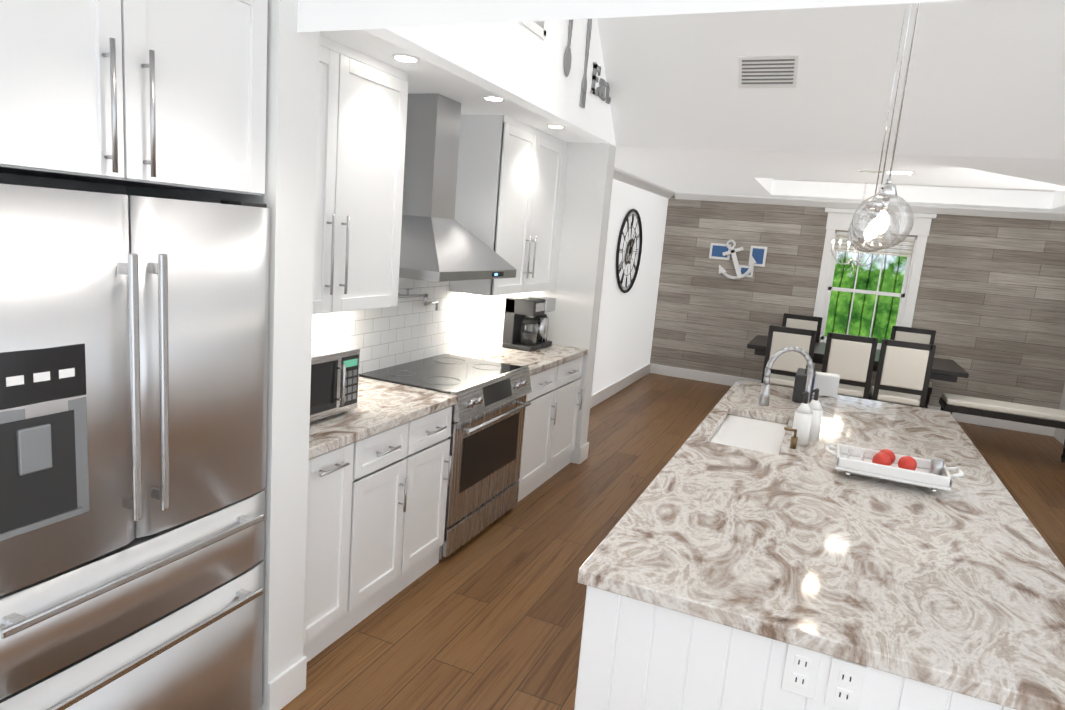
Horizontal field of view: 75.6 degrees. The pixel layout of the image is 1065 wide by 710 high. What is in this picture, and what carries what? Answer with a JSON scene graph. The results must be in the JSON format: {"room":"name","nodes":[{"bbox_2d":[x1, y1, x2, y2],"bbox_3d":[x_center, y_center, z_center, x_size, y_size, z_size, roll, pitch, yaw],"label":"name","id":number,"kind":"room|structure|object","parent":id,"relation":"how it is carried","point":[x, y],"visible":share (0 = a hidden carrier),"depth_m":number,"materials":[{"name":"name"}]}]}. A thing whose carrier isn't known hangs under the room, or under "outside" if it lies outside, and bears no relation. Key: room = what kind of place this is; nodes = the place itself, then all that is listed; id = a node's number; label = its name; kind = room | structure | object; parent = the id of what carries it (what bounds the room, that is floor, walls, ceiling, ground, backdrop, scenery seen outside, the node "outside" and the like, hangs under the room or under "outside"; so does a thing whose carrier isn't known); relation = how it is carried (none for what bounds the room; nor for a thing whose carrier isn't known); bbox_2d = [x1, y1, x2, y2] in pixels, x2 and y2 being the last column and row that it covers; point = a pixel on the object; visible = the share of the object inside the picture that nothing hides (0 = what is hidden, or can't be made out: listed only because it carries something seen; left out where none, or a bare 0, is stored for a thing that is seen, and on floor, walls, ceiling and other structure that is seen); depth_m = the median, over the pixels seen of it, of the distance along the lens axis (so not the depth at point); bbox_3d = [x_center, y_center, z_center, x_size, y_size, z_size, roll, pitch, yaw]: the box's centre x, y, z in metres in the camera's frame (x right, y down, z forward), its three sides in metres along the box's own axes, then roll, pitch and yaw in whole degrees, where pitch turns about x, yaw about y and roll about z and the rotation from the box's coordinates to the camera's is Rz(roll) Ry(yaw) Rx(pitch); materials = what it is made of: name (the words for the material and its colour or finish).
{"room":"kitchen and dining room","nodes":[
{"label":"kitchen and dining room","id":0,"kind":"room"},
{"bbox_2d":[0,173,125,194],"bbox_3d":[-0.988,-0.185,3.611,0.100,2.430,4.370,9,11,23],"label":"wall","id":1,"kind":"structure","parent":0,"point":[22,180],"depth_m":2.16,"materials":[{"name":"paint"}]},
{"bbox_2d":[0,0,267,195],"bbox_3d":[-1.247,-0.798,1.748,0.678,0.662,0.917,9,11,23],"label":"upper cabinet","id":2,"kind":"object","parent":1,"relation":"attached to","point":[167,94],"visible":1,"depth_m":1.69,"materials":[{"name":"white wood"}]},
{"bbox_2d":[313,35,407,314],"bbox_3d":[-0.945,-0.727,2.888,0.354,1.105,0.998,9,11,23],"label":"upper cabinet","id":3,"kind":"object","parent":1,"relation":"attached to","point":[362,116],"visible":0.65,"depth_m":2.98,"materials":[{"name":"white wood"}]},
{"bbox_2d":[312,277,517,373],"bbox_3d":[-0.713,-0.660,3.942,0.010,1.566,3.086,9,11,23],"label":"tile backsplash","id":4,"kind":"structure","parent":1,"relation":"attached to","point":[407,330],"depth_m":4.13,"materials":[{"name":"white tile"}]},
{"bbox_2d":[398,288,437,309],"bbox_3d":[-0.674,-0.324,4.014,0.100,0.145,0.398,9,11,23],"label":"pot filler","id":5,"kind":"object","parent":4,"relation":"attached to","point":[425,296],"visible":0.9,"depth_m":3.99,"materials":[{"name":"silver metal"}]},
{"bbox_2d":[399,94,515,281],"bbox_3d":[-0.457,-0.922,3.819,0.473,0.964,0.900,9,11,23],"label":"range hood","id":6,"kind":"object","parent":1,"relation":"attached to","point":[439,243],"visible":0.9,"depth_m":3.74,"materials":[{"name":"silver metal"}]},
{"bbox_2d":[449,114,567,295],"bbox_3d":[-0.118,-0.985,4.750,0.354,1.105,1.058,9,11,23],"label":"upper cabinet","id":7,"kind":"object","parent":1,"relation":"attached to","point":[510,184],"visible":0.98,"depth_m":4.40,"materials":[{"name":"white wood"}]},
{"bbox_2d":[126,0,319,709],"bbox_3d":[-1.102,0.007,2.407,0.673,2.450,0.175,9,11,23],"label":"wall","id":8,"kind":"structure","parent":0,"point":[288,197],"depth_m":2.24,"materials":[{"name":"white paint"}]},
{"bbox_2d":[320,29,595,142],"bbox_3d":[-0.448,-1.432,3.717,0.644,0.070,3.090,9,11,23],"label":"ceiling","id":9,"kind":"structure","parent":0,"point":[425,76],"depth_m":3.43,"materials":[{"name":"white paint"}]},
{"bbox_2d":[391,54,420,62],"bbox_3d":[-0.538,-1.261,2.915,0.124,0.012,0.124,9,11,23],"label":"recessed light","id":10,"kind":"object","parent":9,"relation":"in","point":[407,58],"visible":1,"depth_m":2.90,"materials":[{"name":"white"}]},
{"bbox_2d":[482,95,504,100],"bbox_3d":[-0.206,-1.360,3.636,0.124,0.012,0.124,9,11,23],"label":"recessed light","id":11,"kind":"object","parent":9,"relation":"in","point":[491,98],"visible":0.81,"depth_m":3.61,"materials":[{"name":"white"}]},
{"bbox_2d":[546,124,565,128],"bbox_3d":[0.150,-1.463,4.390,0.124,0.012,0.124,9,11,23],"label":"recessed light","id":12,"kind":"object","parent":9,"relation":"in","point":[555,126],"visible":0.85,"depth_m":4.36,"materials":[{"name":"white"}]},
{"bbox_2d":[363,18,615,145],"bbox_3d":[0.086,-2.954,3.448,0.100,3.237,3.095,9,11,23],"label":"wall","id":13,"kind":"structure","parent":0,"point":[519,63],"depth_m":3.60,"materials":[{"name":"white paint"}]},
{"bbox_2d":[520,21,546,39],"bbox_3d":[-0.263,-2.191,2.918,0.132,1.175,1.600,9,11,23],"label":"trim","id":14,"kind":"structure","parent":13,"relation":"attached to","point":[538,28],"depth_m":3.63,"materials":[{"name":"white"}]},
{"bbox_2d":[564,19,573,76],"bbox_3d":[0.218,-1.868,4.017,0.020,0.458,0.116,9,11,23],"label":"decor","id":15,"kind":"object","parent":13,"relation":"attached to","point":[567,60],"visible":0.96,"depth_m":4.01,"materials":[{"name":"grey metal"}]},
{"bbox_2d":[579,19,591,107],"bbox_3d":[0.337,-1.833,4.311,0.013,0.530,0.070,9,11,23],"label":"decor","id":16,"kind":"object","parent":13,"relation":"attached to","point":[584,78],"visible":0.85,"depth_m":4.30,"materials":[{"name":"grey metal"}]},
{"bbox_2d":[590,62,610,103],"bbox_3d":[0.467,-1.822,4.620,0.023,0.186,0.387,9,11,23],"label":"eat sign","id":17,"kind":"object","parent":13,"relation":"attached to","point":[599,91],"visible":0.96,"depth_m":4.58,"materials":[{"name":"grey metal"}]},
{"bbox_2d":[517,142,615,463],"bbox_3d":[0.198,-0.396,5.372,0.643,2.430,0.170,9,11,23],"label":"wall","id":18,"kind":"structure","parent":0,"point":[575,314],"depth_m":5.17,"materials":[{"name":"white paint"}]},
{"bbox_2d":[579,442,588,459],"bbox_3d":[0.219,0.731,5.622,0.506,0.135,0.018,9,11,23],"label":"baseboard","id":19,"kind":"structure","parent":18,"relation":"attached to","point":[583,453],"depth_m":5.44,"materials":[{"name":"white wood"}]},
{"bbox_2d":[592,179,667,394],"bbox_3d":[0.849,-0.705,7.444,0.100,2.430,4.187,9,11,23],"label":"wall","id":20,"kind":"structure","parent":0,"point":[625,335],"depth_m":7.94,"materials":[{"name":"white paint"}]},
{"bbox_2d":[590,363,651,408],"bbox_3d":[0.785,0.438,7.560,0.020,0.135,4.059,9,11,23],"label":"baseboard","id":21,"kind":"structure","parent":20,"relation":"attached to","point":[605,393],"depth_m":8.07,"materials":[{"name":"white"}]},
{"bbox_2d":[616,209,641,292],"bbox_3d":[1.081,-1.152,7.632,0.035,0.934,0.934,9,11,23],"label":"clock","id":22,"kind":"object","parent":20,"relation":"attached to","point":[629,251],"visible":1,"depth_m":7.58,"materials":[{"name":"grey metal"}]},
{"bbox_2d":[613,167,674,198],"bbox_3d":[1.010,-1.836,7.160,0.085,0.085,4.085,9,11,23],"label":"crown molding","id":23,"kind":"structure","parent":20,"relation":"attached to","point":[630,179],"depth_m":7.54,"materials":[{"name":"white wood"}]},
{"bbox_2d":[297,0,968,32],"bbox_3d":[1.146,-0.854,1.418,4.200,0.290,0.260,9,11,23],"label":"beam","id":24,"kind":"structure","parent":0,"point":[324,15],"depth_m":1.82,"materials":[{"name":"white paint"}]},
{"bbox_2d":[281,373,1064,709],"bbox_3d":[1.593,1.244,4.096,4.844,0.120,10.148,9,11,23],"label":"floor","id":25,"kind":"structure","parent":0,"point":[489,617],"depth_m":3.46,"materials":[{"name":"brown wood"}]},
{"bbox_2d":[0,184,269,709],"bbox_3d":[-1.318,0.419,1.950,0.723,1.762,0.904,9,11,23],"label":"fridge","id":26,"kind":"object","parent":25,"relation":"on","point":[133,378],"visible":1,"depth_m":1.76,"materials":[{"name":"grey metal"}]},
{"bbox_2d":[303,377,457,661],"bbox_3d":[-0.910,0.678,3.133,0.636,0.914,1.114,9,11,23],"label":"base cabinet","id":27,"kind":"object","parent":25,"relation":"on","point":[379,466],"visible":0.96,"depth_m":2.97,"materials":[{"name":"white wood"}]},
{"bbox_2d":[310,339,359,421],"bbox_3d":[-1.026,0.113,2.815,0.442,0.284,0.530,9,11,23],"label":"microwave","id":28,"kind":"object","parent":27,"relation":"on","point":[334,378],"visible":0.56,"depth_m":2.83,"materials":[{"name":"silver metal"}]},
{"bbox_2d":[359,354,531,559],"bbox_3d":[-0.489,0.547,4.037,0.665,0.928,0.898,9,11,23],"label":"range","id":29,"kind":"object","parent":25,"relation":"on","point":[487,426],"visible":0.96,"depth_m":3.85,"materials":[{"name":"silver metal"}]},
{"bbox_2d":[450,341,587,501],"bbox_3d":[-0.108,0.428,4.936,0.636,0.914,1.068,9,11,23],"label":"base cabinet","id":30,"kind":"object","parent":25,"relation":"on","point":[550,420],"visible":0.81,"depth_m":4.76,"materials":[{"name":"white wood"}]},
{"bbox_2d":[502,295,555,351],"bbox_3d":[-0.020,-0.242,5.076,0.232,0.365,0.400,9,11,23],"label":"coffee maker","id":31,"kind":"object","parent":30,"relation":"on","point":[526,319],"visible":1,"depth_m":4.94,"materials":[{"name":"grey"}]},
{"bbox_2d":[761,325,816,387],"bbox_3d":[2.624,0.215,7.081,0.460,1.040,0.510,9,11,23],"label":"chair","id":32,"kind":"object","parent":25,"relation":"on","point":[785,367],"visible":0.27,"depth_m":6.82,"materials":[{"name":"beige fabric"}]},
{"bbox_2d":[574,429,1029,709],"bbox_3d":[1.254,0.909,2.959,1.233,0.874,3.022,9,11,23],"label":"kitchen island","id":33,"kind":"object","parent":25,"relation":"on","point":[636,653],"depth_m":1.67,"materials":[{"name":"white wood"}]},
{"bbox_2d":[781,644,821,698],"bbox_3d":[0.612,0.721,1.565,0.072,0.118,0.007,9,11,23],"label":"outlet","id":34,"kind":"object","parent":33,"relation":"attached to","point":[801,671],"visible":0.96,"depth_m":1.56,"materials":[{"name":"white plastic"}]},
{"bbox_2d":[578,380,1064,709],"bbox_3d":[1.284,0.458,2.892,1.219,0.040,3.046,9,11,23],"label":"island countertop","id":35,"kind":"structure","parent":33,"relation":"on","point":[958,586],"depth_m":1.96,"materials":[{"name":"beige stone"}]},
{"bbox_2d":[710,410,785,453],"bbox_3d":[1.032,0.493,3.304,0.329,0.236,0.774,9,11,23],"label":"sink","id":36,"kind":"object","parent":35,"relation":"in","point":[746,430],"depth_m":3.35,"materials":[{"name":"white ceramic"}]},
{"bbox_2d":[758,347,813,405],"bbox_3d":[1.222,0.161,3.271,0.239,0.401,0.240,9,11,23],"label":"faucet","id":37,"kind":"object","parent":35,"relation":"on","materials":[{"name":"silver metal"}]},
{"bbox_2d":[782,426,797,449],"bbox_3d":[1.123,0.361,2.991,0.060,0.090,0.037,9,11,23],"label":"faucet","id":38,"kind":"object","parent":35,"relation":"on","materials":[{"name":"brown metal"}]},
{"bbox_2d":[790,391,812,445],"bbox_3d":[1.205,0.278,3.057,0.076,0.241,0.081,9,11,23],"label":"soap bottle","id":39,"kind":"object","parent":35,"relation":"on","point":[803,416],"visible":0.96,"depth_m":3.04,"materials":[{"name":"white ceramic"}]},
{"bbox_2d":[792,365,815,402],"bbox_3d":[1.601,0.158,4.037,0.104,0.204,0.280,9,11,23],"label":"knife block","id":40,"kind":"object","parent":35,"relation":"on","point":[800,382],"visible":0.79,"depth_m":3.92,"materials":[{"name":"grey"}]},
{"bbox_2d":[809,388,822,440],"bbox_3d":[1.288,0.270,3.146,0.076,0.241,0.081,9,11,23],"label":"soap bottle","id":41,"kind":"object","parent":35,"relation":"on","point":[816,407],"visible":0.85,"depth_m":3.12,"materials":[{"name":"white ceramic"}]},
{"bbox_2d":[813,372,839,397],"bbox_3d":[1.802,0.181,4.215,0.140,0.130,0.100,9,11,23],"label":"box","id":42,"kind":"object","parent":35,"relation":"on","point":[826,384],"visible":0.81,"depth_m":4.17,"materials":[{"name":"white plastic"}]},
{"bbox_2d":[825,443,963,493],"bbox_3d":[1.386,0.428,2.659,0.474,0.113,0.220,9,11,23],"label":"tray","id":43,"kind":"object","parent":35,"relation":"on","point":[933,474],"visible":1,"depth_m":2.60,"materials":[{"name":"white ceramic"}]},
{"bbox_2d":[824,657,866,709],"bbox_3d":[0.697,0.738,1.530,0.072,0.118,0.007,9,11,23],"label":"outlet","id":44,"kind":"object","parent":33,"relation":"attached to","point":[845,685],"visible":1,"depth_m":1.53,"materials":[{"name":"white plastic"}]},
{"bbox_2d":[782,313,822,369],"bbox_3d":[3.162,0.056,8.243,0.460,1.040,0.510,9,11,23],"label":"chair","id":45,"kind":"object","parent":25,"relation":"on","point":[803,322],"visible":0.17,"depth_m":8.34,"materials":[{"name":"beige fabric"}]},
{"bbox_2d":[821,332,877,399],"bbox_3d":[3.116,0.292,6.873,0.460,1.040,0.510,9,11,23],"label":"chair","id":46,"kind":"object","parent":25,"relation":"on","point":[849,359],"visible":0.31,"depth_m":6.60,"materials":[{"name":"beige fabric"}]},
{"bbox_2d":[747,335,968,381],"bbox_3d":[3.397,0.348,7.456,2.050,0.775,1.000,9,11,23],"label":"dining table","id":47,"kind":"object","parent":25,"relation":"on","point":[949,370],"visible":0.12,"depth_m":7.07,"materials":[{"name":"black wood"}]},
{"bbox_2d":[868,339,935,407],"bbox_3d":[3.554,0.361,6.688,0.460,1.040,0.510,9,11,23],"label":"chair","id":48,"kind":"object","parent":25,"relation":"on","point":[903,372],"visible":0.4,"depth_m":6.43,"materials":[{"name":"beige fabric"}]},
{"bbox_2d":[890,326,935,408],"bbox_3d":[4.255,0.228,7.781,0.460,1.040,0.510,9,11,23],"label":"chair","id":49,"kind":"object","parent":25,"relation":"on","point":[914,335],"visible":0.23,"depth_m":7.87,"materials":[{"name":"beige fabric"}]},
{"bbox_2d":[939,393,1064,461],"bbox_3d":[4.600,0.730,6.655,1.160,0.500,0.390,9,11,23],"label":"bench","id":50,"kind":"object","parent":25,"relation":"on","point":[1014,412],"visible":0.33,"depth_m":6.54,"materials":[{"name":"black wood"}]},
{"bbox_2d":[597,0,1064,158],"bbox_3d":[2.006,-2.711,2.629,4.100,3.357,3.095,9,11,23],"label":"ceiling","id":51,"kind":"structure","parent":0,"point":[985,78],"depth_m":4.13,"materials":[{"name":"white paint"}]},
{"bbox_2d":[738,55,798,87],"bbox_3d":[1.460,-1.757,4.266,0.350,0.157,0.151,9,11,23],"label":"ceiling vent","id":52,"kind":"object","parent":51,"relation":"in","point":[767,71],"visible":1,"depth_m":4.26,"materials":[{"name":"white metal"}]},
{"bbox_2d":[848,3,906,251],"bbox_3d":[1.779,-1.440,3.346,0.196,1.865,0.196,9,11,23],"label":"pendant light","id":53,"kind":"object","parent":51,"relation":"hanging from","point":[852,243],"visible":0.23,"depth_m":3.42,"materials":[{"name":"clear glass"}]},
{"bbox_2d":[849,3,911,250],"bbox_3d":[1.579,-1.655,2.793,0.196,2.444,0.196,9,11,23],"label":"pendant light","id":54,"kind":"object","parent":51,"relation":"hanging from","point":[875,214],"visible":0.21,"depth_m":2.94,"materials":[{"name":"clear glass"}]},
{"bbox_2d":[852,3,919,248],"bbox_3d":[1.364,-1.887,2.197,0.196,3.070,0.196,9,11,23],"label":"pendant light","id":55,"kind":"object","parent":51,"relation":"hanging from","point":[887,191],"visible":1,"depth_m":2.41,"materials":[{"name":"clear glass"}]},
{"bbox_2d":[614,142,1064,211],"bbox_3d":[3.066,-1.722,6.314,4.720,0.320,4.193,9,11,23],"label":"ceiling","id":56,"kind":"structure","parent":0,"point":[1033,184],"depth_m":5.78,"materials":[{"name":"white paint"}]},
{"bbox_2d":[830,182,881,277],"bbox_3d":[3.429,-1.363,7.205,0.513,1.111,0.503,9,11,23],"label":"crystal chandelier","id":57,"kind":"object","parent":56,"relation":"hanging from","point":[855,261],"visible":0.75,"depth_m":7.26,"materials":[{"name":"clear glass"}]},
{"bbox_2d":[856,169,915,173],"bbox_3d":[2.690,-1.396,5.235,0.400,0.010,0.140,9,11,23],"label":"fan","id":58,"kind":"object","parent":56,"relation":"attached to","point":[886,171],"visible":1,"depth_m":5.20,"materials":[{"name":"white"}]},
{"bbox_2d":[650,195,1064,408],"bbox_3d":[3.836,-0.770,8.362,4.620,2.730,0.100,9,11,23],"label":"planks","id":59,"kind":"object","parent":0,"point":[990,305],"visible":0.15,"depth_m":8.01,"materials":[{"name":"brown wood"}]},
{"bbox_2d":[719,240,755,279],"bbox_3d":[2.581,-1.217,8.747,0.480,0.516,0.044,-15,1,25],"label":"anchor","id":60,"kind":"object","parent":59,"relation":"attached to","point":[732,252],"visible":0.96,"depth_m":8.74,"materials":[{"name":"white"}]},
{"bbox_2d":[709,243,766,276],"bbox_3d":[2.610,-1.212,8.775,0.700,0.395,0.023,9,11,23],"label":"framed picture","id":61,"kind":"object","parent":59,"relation":"attached to","point":[757,253],"visible":0.83,"depth_m":8.73,"materials":[{"name":"white"}]},
{"bbox_2d":[651,364,1054,436],"bbox_3d":[3.706,0.511,8.532,4.619,0.135,0.015,9,11,23],"label":"baseboard","id":62,"kind":"structure","parent":59,"relation":"attached to","point":[684,373],"depth_m":8.10,"materials":[{"name":"white"}]},
{"bbox_2d":[813,208,936,349],"bbox_3d":[4.014,-0.826,8.243,1.180,1.770,0.157,9,11,23],"label":"dining room window","id":63,"kind":"structure","parent":59,"relation":"in","point":[841,219],"depth_m":8.16,"materials":[{"name":"white wood"}]},
{"bbox_2d":[1053,384,1064,444],"bbox_3d":[4.826,-0.499,4.679,0.100,3.630,6.048,9,11,23],"label":"wall","id":64,"kind":"structure","parent":0,"point":[1059,434],"depth_m":7.50,"materials":[{"name":"white paint"}]},
{"bbox_2d":[674,192,1064,220],"bbox_3d":[3.923,-1.755,8.083,4.530,0.085,0.085,9,11,23],"label":"crown molding","id":65,"kind":"structure","parent":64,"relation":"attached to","point":[1006,213],"depth_m":8.04,"materials":[{"name":"white wood"}]},
{"label":"outside","id":66,"kind":"structure","parent":0,"visible":0},
{"bbox_2d":[824,239,907,342],"bbox_3d":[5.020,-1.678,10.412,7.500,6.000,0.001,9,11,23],"label":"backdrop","id":67,"kind":"structure","parent":66,"point":[891,280],"depth_m":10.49,"materials":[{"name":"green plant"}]}
]}

